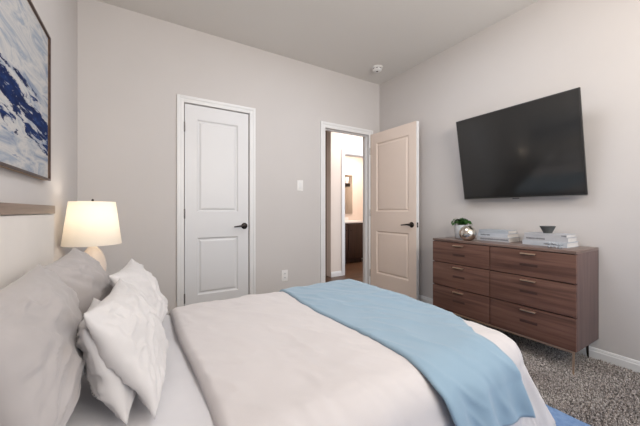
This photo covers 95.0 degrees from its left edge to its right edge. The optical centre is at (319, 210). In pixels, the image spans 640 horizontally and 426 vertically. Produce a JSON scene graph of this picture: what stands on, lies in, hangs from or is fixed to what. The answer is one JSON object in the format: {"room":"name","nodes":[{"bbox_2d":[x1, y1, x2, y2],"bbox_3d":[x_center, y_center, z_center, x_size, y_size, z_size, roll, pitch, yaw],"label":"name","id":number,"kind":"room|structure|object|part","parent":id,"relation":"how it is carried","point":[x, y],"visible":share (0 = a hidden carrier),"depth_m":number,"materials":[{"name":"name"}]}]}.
{"room":"bedroom","nodes":[
{"label":"bedroom","id":0,"kind":"room"},
{"bbox_2d":[0,0,76,261],"bbox_3d":[-0.798,-0.325,0.369,0.120,2.730,4.660,0,0,-31],"label":"wall","id":1,"kind":"structure","parent":0,"point":[59,17],"depth_m":1.81,"materials":[{"name":"paint"}]},
{"bbox_2d":[0,0,50,180],"bbox_3d":[-1.071,-0.522,0.964,0.029,0.735,1.260,0,0,-31],"label":"framed painting","id":2,"kind":"object","parent":1,"relation":"attached to","point":[25,42],"visible":1,"depth_m":1.20,"materials":[{"name":"fabric"}]},
{"bbox_2d":[77,0,378,314],"bbox_3d":[-0.580,-0.325,3.158,3.150,2.730,0.120,0,0,-31],"label":"wall","id":3,"kind":"structure","parent":0,"point":[132,67],"depth_m":2.64,"materials":[{"name":"paint"}]},
{"bbox_2d":[184,103,247,305],"bbox_3d":[-0.989,0.018,2.840,0.605,2.015,0.102,0,0,-31],"label":"door","id":4,"kind":"structure","parent":3,"relation":"in","point":[215,140],"depth_m":2.83,"materials":[{"name":"white paint"}]},
{"bbox_3d":[-1.000,-0.424,2.866,0.386,0.870,0.045,0,0,-31],"label":"panel","id":5,"kind":"part","parent":4,"relation":"part of","materials":[{"name":"white paint"}]},
{"bbox_3d":[-1.000,0.521,2.866,0.386,0.540,0.045,0,0,-31],"label":"panel","id":6,"kind":"part","parent":4,"relation":"part of","materials":[{"name":"white paint"}]},
{"bbox_2d":[177,94,255,306],"bbox_3d":[-0.980,-0.008,2.834,0.732,2.096,0.018,0,0,-31],"label":"door frame","id":7,"kind":"structure","parent":3,"relation":"attached to","point":[181,99],"depth_m":2.69,"materials":[{"name":"white paint"}]},
{"bbox_2d":[282,270,287,280],"bbox_3d":[-0.384,0.705,3.202,0.072,0.120,0.010,0,0,-31],"label":"power outlet","id":8,"kind":"object","parent":3,"relation":"attached to","point":[284,272],"visible":1,"depth_m":3.20,"materials":[{"name":"white plastic"}]},
{"bbox_2d":[297,180,302,190],"bbox_3d":[-0.222,-0.287,3.299,0.072,0.120,0.011,0,0,-31],"label":"light switch","id":9,"kind":"object","parent":3,"relation":"attached to","point":[299,182],"visible":1,"depth_m":3.29,"materials":[{"name":"white plastic"}]},
{"bbox_2d":[320,121,372,284],"bbox_3d":[0.320,-0.007,3.695,0.805,2.095,0.138,0,0,-31],"label":"door frame","id":10,"kind":"structure","parent":3,"relation":"attached to","point":[323,125],"depth_m":3.82,"materials":[{"name":"white paint"}]},
{"bbox_2d":[370,121,418,299],"bbox_3d":[0.877,0.017,3.528,0.159,2.015,0.740,0,0,-34],"label":"door","id":11,"kind":"structure","parent":3,"relation":"in","point":[394,152],"depth_m":3.46,"materials":[{"name":"beige paint"}]},
{"bbox_3d":[0.877,-0.426,3.528,0.045,0.870,0.510,0,0,-34],"label":"panel","id":12,"kind":"part","parent":11,"relation":"part of","materials":[{"name":"beige paint"}]},
{"bbox_3d":[0.877,0.519,3.528,0.045,0.540,0.510,0,0,-34],"label":"panel","id":13,"kind":"part","parent":11,"relation":"part of","materials":[{"name":"beige paint"}]},
{"bbox_2d":[97,0,537,84],"bbox_3d":[0.599,-1.740,1.219,3.390,0.100,4.660,0,0,-31],"label":"ceiling","id":14,"kind":"structure","parent":0,"point":[347,37],"depth_m":2.65,"materials":[{"name":"paint"}]},
{"bbox_2d":[372,65,382,72],"bbox_3d":[0.674,-1.665,3.453,0.132,0.049,0.132,0,0,-31],"label":"smoke detector","id":15,"kind":"object","parent":14,"relation":"attached to","point":[376,68],"visible":1,"depth_m":3.42,"materials":[{"name":"white plastic"}]},
{"bbox_2d":[325,131,362,275],"bbox_3d":[0.326,-0.210,5.623,3.600,2.500,1.330,0,0,-31],"label":"wall","id":16,"kind":"structure","parent":0,"point":[353,165],"depth_m":6.54,"materials":[{"name":"paint"}]},
{"bbox_2d":[345,177,349,186],"bbox_3d":[0.554,-0.631,6.346,0.200,0.202,0.124,0,0,-31],"label":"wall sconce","id":17,"kind":"object","parent":16,"relation":"attached to","point":[347,184],"visible":0.62,"depth_m":6.31,"materials":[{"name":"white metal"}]},
{"bbox_2d":[345,175,351,213],"bbox_3d":[0.514,-0.365,6.382,0.470,0.850,0.023,0,0,-31],"label":"bathroom mirror","id":18,"kind":"object","parent":16,"relation":"attached to","point":[348,190],"visible":0.45,"depth_m":6.44,"materials":[{"name":"beige mirror"}]},
{"bbox_2d":[327,131,362,276],"bbox_3d":[1.275,-0.210,5.351,2.660,2.500,0.120,0,0,-31],"label":"wall","id":19,"kind":"structure","parent":0,"point":[336,142],"depth_m":4.67,"materials":[{"name":"paint"}]},
{"bbox_2d":[331,271,341,276],"bbox_3d":[0.259,1.000,4.655,0.200,0.080,0.014,0,0,-31],"label":"baseboard","id":20,"kind":"structure","parent":19,"relation":"attached to","point":[336,273],"depth_m":4.65,"materials":[{"name":"white paint"}]},
{"bbox_2d":[341,149,362,275],"bbox_3d":[0.665,0.022,4.970,0.820,2.035,0.138,0,0,-31],"label":"door frame","id":21,"kind":"structure","parent":19,"relation":"attached to","point":[343,151],"depth_m":4.72,"materials":[{"name":"white paint"}]},
{"bbox_2d":[325,259,639,423],"bbox_3d":[0.948,1.090,2.917,5.750,0.100,7.200,0,0,-31],"label":"floor","id":22,"kind":"structure","parent":0,"point":[354,271],"depth_m":4.66,"materials":[{"name":"grey carpet"}]},
{"bbox_2d":[0,202,214,425],"bbox_3d":[-0.277,0.506,1.275,1.708,1.067,1.477,0,0,-31],"label":"bed","id":23,"kind":"object","parent":22,"relation":"on","point":[26,230],"visible":0.04,"depth_m":0.96,"materials":[{"name":"beige fabric"}]},
{"bbox_3d":[-0.985,0.502,0.845,0.045,0.976,1.467,0,0,-31],"label":"headboard","id":24,"kind":"part","parent":23,"relation":"part of","materials":[{"name":"beige fabric"}]},
{"bbox_3d":[-0.984,-0.007,0.845,0.052,0.040,1.477,0,0,-31],"label":"headboard trim","id":25,"kind":"part","parent":23,"relation":"part of","materials":[{"name":"brown wood"}]},
{"bbox_2d":[0,264,84,425],"bbox_3d":[-0.798,0.366,0.831,0.237,0.351,0.690,0,0,-31],"label":"pillow","id":26,"kind":"object","parent":23,"relation":"on","point":[42,365],"visible":0.88,"depth_m":0.66,"materials":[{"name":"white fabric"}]},
{"bbox_2d":[42,248,112,317],"bbox_3d":[-1.011,0.355,1.258,0.276,0.370,0.440,0,0,-31],"label":"pillow","id":27,"kind":"object","parent":23,"relation":"on","point":[81,272],"visible":0.3,"depth_m":1.17,"materials":[{"name":"white fabric"}]},
{"bbox_2d":[76,297,135,424],"bbox_3d":[-0.649,0.431,0.908,0.171,0.245,0.415,0,0,-31],"label":"pillow","id":28,"kind":"object","parent":23,"relation":"on","point":[108,387],"visible":0.39,"depth_m":0.78,"materials":[{"name":"white fabric"}]},
{"bbox_2d":[83,278,168,418],"bbox_3d":[-0.606,0.406,0.950,0.206,0.296,0.448,0,0,-23],"label":"pillow","id":29,"kind":"object","parent":23,"relation":"on","point":[127,333],"visible":0.99,"depth_m":0.82,"materials":[{"name":"white fabric"}]},
{"bbox_2d":[108,258,167,321],"bbox_3d":[-0.818,0.390,1.347,0.229,0.314,0.350,0,0,-31],"label":"pillow","id":30,"kind":"object","parent":23,"relation":"on","point":[134,273],"visible":0.63,"depth_m":1.29,"materials":[{"name":"white fabric"}]},
{"bbox_3d":[-0.268,0.682,1.312,1.655,0.236,1.200,0,0,-31],"label":"mattress","id":31,"kind":"part","parent":23,"relation":"part of","materials":[{"name":"white fabric"}]},
{"bbox_2d":[169,291,555,425],"bbox_3d":[0.079,0.721,1.502,1.488,0.403,1.502,0,0,-31],"label":"duvet","id":32,"kind":"object","parent":23,"relation":"on","point":[267,359],"visible":0.57,"depth_m":1.00,"materials":[{"name":"white fabric"}]},
{"bbox_2d":[279,279,535,425],"bbox_3d":[0.320,0.668,1.675,0.703,0.317,1.492,0,0,-31],"label":"throw blanket","id":33,"kind":"object","parent":32,"relation":"on","point":[479,384],"visible":0.96,"depth_m":1.14,"materials":[{"name":"blue fabric"}]},
{"bbox_2d":[345,217,362,263],"bbox_3d":[0.423,0.590,5.989,0.815,0.900,0.595,0,0,-31],"label":"bathroom vanity","id":34,"kind":"object","parent":22,"relation":"on","point":[353,229],"visible":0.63,"depth_m":5.83,"materials":[{"name":"brown wood"}]},
{"bbox_3d":[0.390,0.595,5.658,0.365,0.650,0.016,0,0,-31],"label":"cabinet door","id":35,"kind":"part","parent":34,"relation":"part of","materials":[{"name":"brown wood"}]},
{"bbox_2d":[345,217,362,222],"bbox_3d":[0.420,0.190,5.993,0.815,0.100,0.585,0,0,-31],"label":"countertop","id":36,"kind":"structure","parent":34,"relation":"on","point":[346,218],"depth_m":5.86,"materials":[{"name":"white stone"}]},
{"bbox_3d":[0.715,0.595,5.855,0.365,0.650,0.016,0,0,-31],"label":"cabinet door","id":37,"kind":"part","parent":34,"relation":"part of","materials":[{"name":"brown wood"}]},
{"bbox_2d":[456,315,639,425],"bbox_3d":[1.282,1.029,1.741,1.423,0.022,2.169,0,0,-31],"label":"carpet","id":38,"kind":"structure","parent":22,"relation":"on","point":[591,370],"depth_m":1.74,"materials":[{"name":"grey carpet"}]},
{"bbox_2d":[433,237,598,374],"bbox_3d":[1.486,0.643,2.380,0.408,0.780,1.057,0,0,-31],"label":"dresser","id":39,"kind":"object","parent":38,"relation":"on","point":[546,295],"visible":0.94,"depth_m":2.08,"materials":[{"name":"brown wood"}]},
{"bbox_2d":[451,218,471,237],"bbox_3d":[1.332,0.157,2.741,0.181,0.193,0.159,0,0,-31],"label":"potted plant","id":40,"kind":"object","parent":39,"relation":"on","point":[461,222],"visible":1,"depth_m":2.72,"materials":[{"name":"green plant"}]},
{"bbox_3d":[1.325,0.191,2.748,0.127,0.124,0.127,0,0,-31],"label":"pot","id":41,"kind":"part","parent":40,"relation":"part of","materials":[{"name":"white ceramic"}]},
{"bbox_3d":[1.196,0.782,2.516,0.021,0.208,0.521,0,0,-31],"label":"drawer","id":42,"kind":"part","parent":39,"relation":"part of","materials":[{"name":"brown wood"}]},
{"bbox_3d":[1.196,0.568,2.516,0.021,0.204,0.521,0,0,-31],"label":"drawer","id":43,"kind":"part","parent":39,"relation":"part of","materials":[{"name":"brown wood"}]},
{"bbox_3d":[1.196,0.367,2.516,0.021,0.181,0.521,0,0,-31],"label":"drawer","id":44,"kind":"part","parent":39,"relation":"part of","materials":[{"name":"brown wood"}]},
{"bbox_2d":[459,226,476,240],"bbox_3d":[1.276,0.190,2.531,0.138,0.125,0.138,0,0,-31],"label":"decorative ball","id":45,"kind":"object","parent":39,"relation":"on","point":[468,233],"visible":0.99,"depth_m":2.48,"materials":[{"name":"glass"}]},
{"bbox_2d":[477,236,519,242],"bbox_3d":[1.518,0.236,2.503,0.186,0.034,0.258,0,0,-33],"label":"book","id":46,"kind":"object","parent":39,"relation":"on","point":[484,238],"visible":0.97,"depth_m":2.42,"materials":[{"name":"paper"}]},
{"bbox_2d":[478,232,518,237],"bbox_3d":[1.518,0.203,2.503,0.173,0.032,0.246,0,0,-30],"label":"book","id":47,"kind":"object","parent":46,"relation":"on","point":[514,235],"visible":0.94,"depth_m":2.43,"materials":[{"name":"paper"}]},
{"bbox_2d":[479,229,516,233],"bbox_3d":[1.518,0.173,2.503,0.163,0.026,0.234,0,0,-34],"label":"book","id":48,"kind":"object","parent":47,"relation":"on","point":[499,231],"visible":1,"depth_m":2.44,"materials":[{"name":"paper"}]},
{"bbox_3d":[1.335,0.894,2.288,0.012,0.012,1.037,0,0,-31],"label":"rail","id":49,"kind":"part","parent":39,"relation":"part of","materials":[{"name":"brown wood"}]},
{"bbox_3d":[1.472,0.782,2.063,0.021,0.208,0.528,0,0,-31],"label":"drawer","id":50,"kind":"part","parent":39,"relation":"part of","materials":[{"name":"brown wood"}]},
{"bbox_3d":[1.472,0.568,2.063,0.021,0.204,0.528,0,0,-31],"label":"drawer","id":51,"kind":"part","parent":39,"relation":"part of","materials":[{"name":"brown wood"}]},
{"bbox_3d":[1.472,0.367,2.063,0.021,0.181,0.528,0,0,-31],"label":"drawer","id":52,"kind":"part","parent":39,"relation":"part of","materials":[{"name":"brown wood"}]},
{"bbox_2d":[522,240,577,247],"bbox_3d":[1.700,0.236,2.169,0.190,0.034,0.279,0,0,-30],"label":"book","id":53,"kind":"object","parent":39,"relation":"on","point":[529,242],"visible":0.73,"depth_m":2.10,"materials":[{"name":"paper"}]},
{"bbox_2d":[524,235,576,242],"bbox_3d":[1.700,0.203,2.169,0.177,0.032,0.270,0,0,-32],"label":"book","id":54,"kind":"object","parent":53,"relation":"on","point":[536,238],"visible":0.9,"depth_m":2.09,"materials":[{"name":"paper"}]},
{"bbox_2d":[524,232,575,237],"bbox_3d":[1.700,0.175,2.169,0.173,0.022,0.261,0,0,-31],"label":"book","id":55,"kind":"object","parent":54,"relation":"on","point":[559,235],"visible":1,"depth_m":2.12,"materials":[{"name":"paper"}]},
{"bbox_2d":[540,226,555,232],"bbox_3d":[1.681,0.138,2.163,0.098,0.052,0.098,0,0,-31],"label":"decorative bowl","id":56,"kind":"object","parent":55,"relation":"on","point":[546,229],"visible":0.87,"depth_m":2.13,"materials":[{"name":"grey ceramic"}]},
{"bbox_3d":[1.601,0.961,1.849,0.013,0.142,0.017,0,0,36],"label":"leg","id":57,"kind":"part","parent":39,"relation":"part of","materials":[{"name":"brown wood"}]},
{"bbox_3d":[1.772,0.580,1.946,0.371,0.617,0.018,0,0,-31],"label":"panel","id":58,"kind":"part","parent":39,"relation":"part of","materials":[{"name":"brown wood"}]},
{"bbox_3d":[1.875,0.960,2.056,0.043,0.146,0.022,0,0,-31],"label":"leg","id":59,"kind":"part","parent":39,"relation":"part of","materials":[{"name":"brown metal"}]},
{"bbox_2d":[545,404,590,425],"bbox_3d":[0.756,1.022,0.811,1.546,0.032,2.400,0,0,-31],"label":"area rug","id":60,"kind":"object","parent":22,"relation":"on","point":[561,419],"visible":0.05,"depth_m":1.42,"materials":[{"name":"blue fabric"}]},
{"bbox_3d":[-1.357,0.781,1.867,0.451,0.522,0.490,0,0,-31],"label":"nightstand","id":61,"kind":"object","parent":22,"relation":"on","visible":0},
{"bbox_2d":[61,199,121,270],"bbox_3d":[-1.419,0.222,1.829,0.302,0.596,0.302,0,0,-31],"label":"table lamp","id":62,"kind":"object","parent":61,"relation":"on","point":[91,224],"visible":0.69,"depth_m":1.73,"materials":[{"name":"white fabric"}]},
{"bbox_3d":[-1.419,0.075,1.829,0.302,0.266,0.302,0,0,-31],"label":"lamp shade","id":63,"kind":"part","parent":62,"relation":"part of","materials":[{"name":"white fabric"}]},
{"bbox_2d":[379,0,639,360],"bbox_3d":[1.996,-0.325,2.068,0.120,2.730,4.660,0,0,-31],"label":"wall","id":64,"kind":"structure","parent":0,"point":[545,48],"depth_m":2.24,"materials":[{"name":"paint"}]},
{"bbox_2d":[456,87,587,199],"bbox_3d":[1.591,-0.470,2.409,0.195,0.736,0.909,0,0,-31],"label":"television","id":65,"kind":"object","parent":64,"relation":"attached to","point":[534,148],"visible":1,"depth_m":2.30,"materials":[{"name":"black glass"}]},
{"bbox_3d":[1.631,-0.111,2.433,0.022,0.006,0.909,-12,6,-31],"label":"trim","id":66,"kind":"part","parent":65,"relation":"part of","materials":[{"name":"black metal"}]},
{"bbox_2d":[419,295,639,372],"bbox_3d":[1.970,1.000,1.982,0.014,0.080,4.540,0,0,-31],"label":"baseboard","id":67,"kind":"structure","parent":64,"relation":"attached to","point":[618,360],"depth_m":1.98,"materials":[{"name":"white paint"}]}
]}

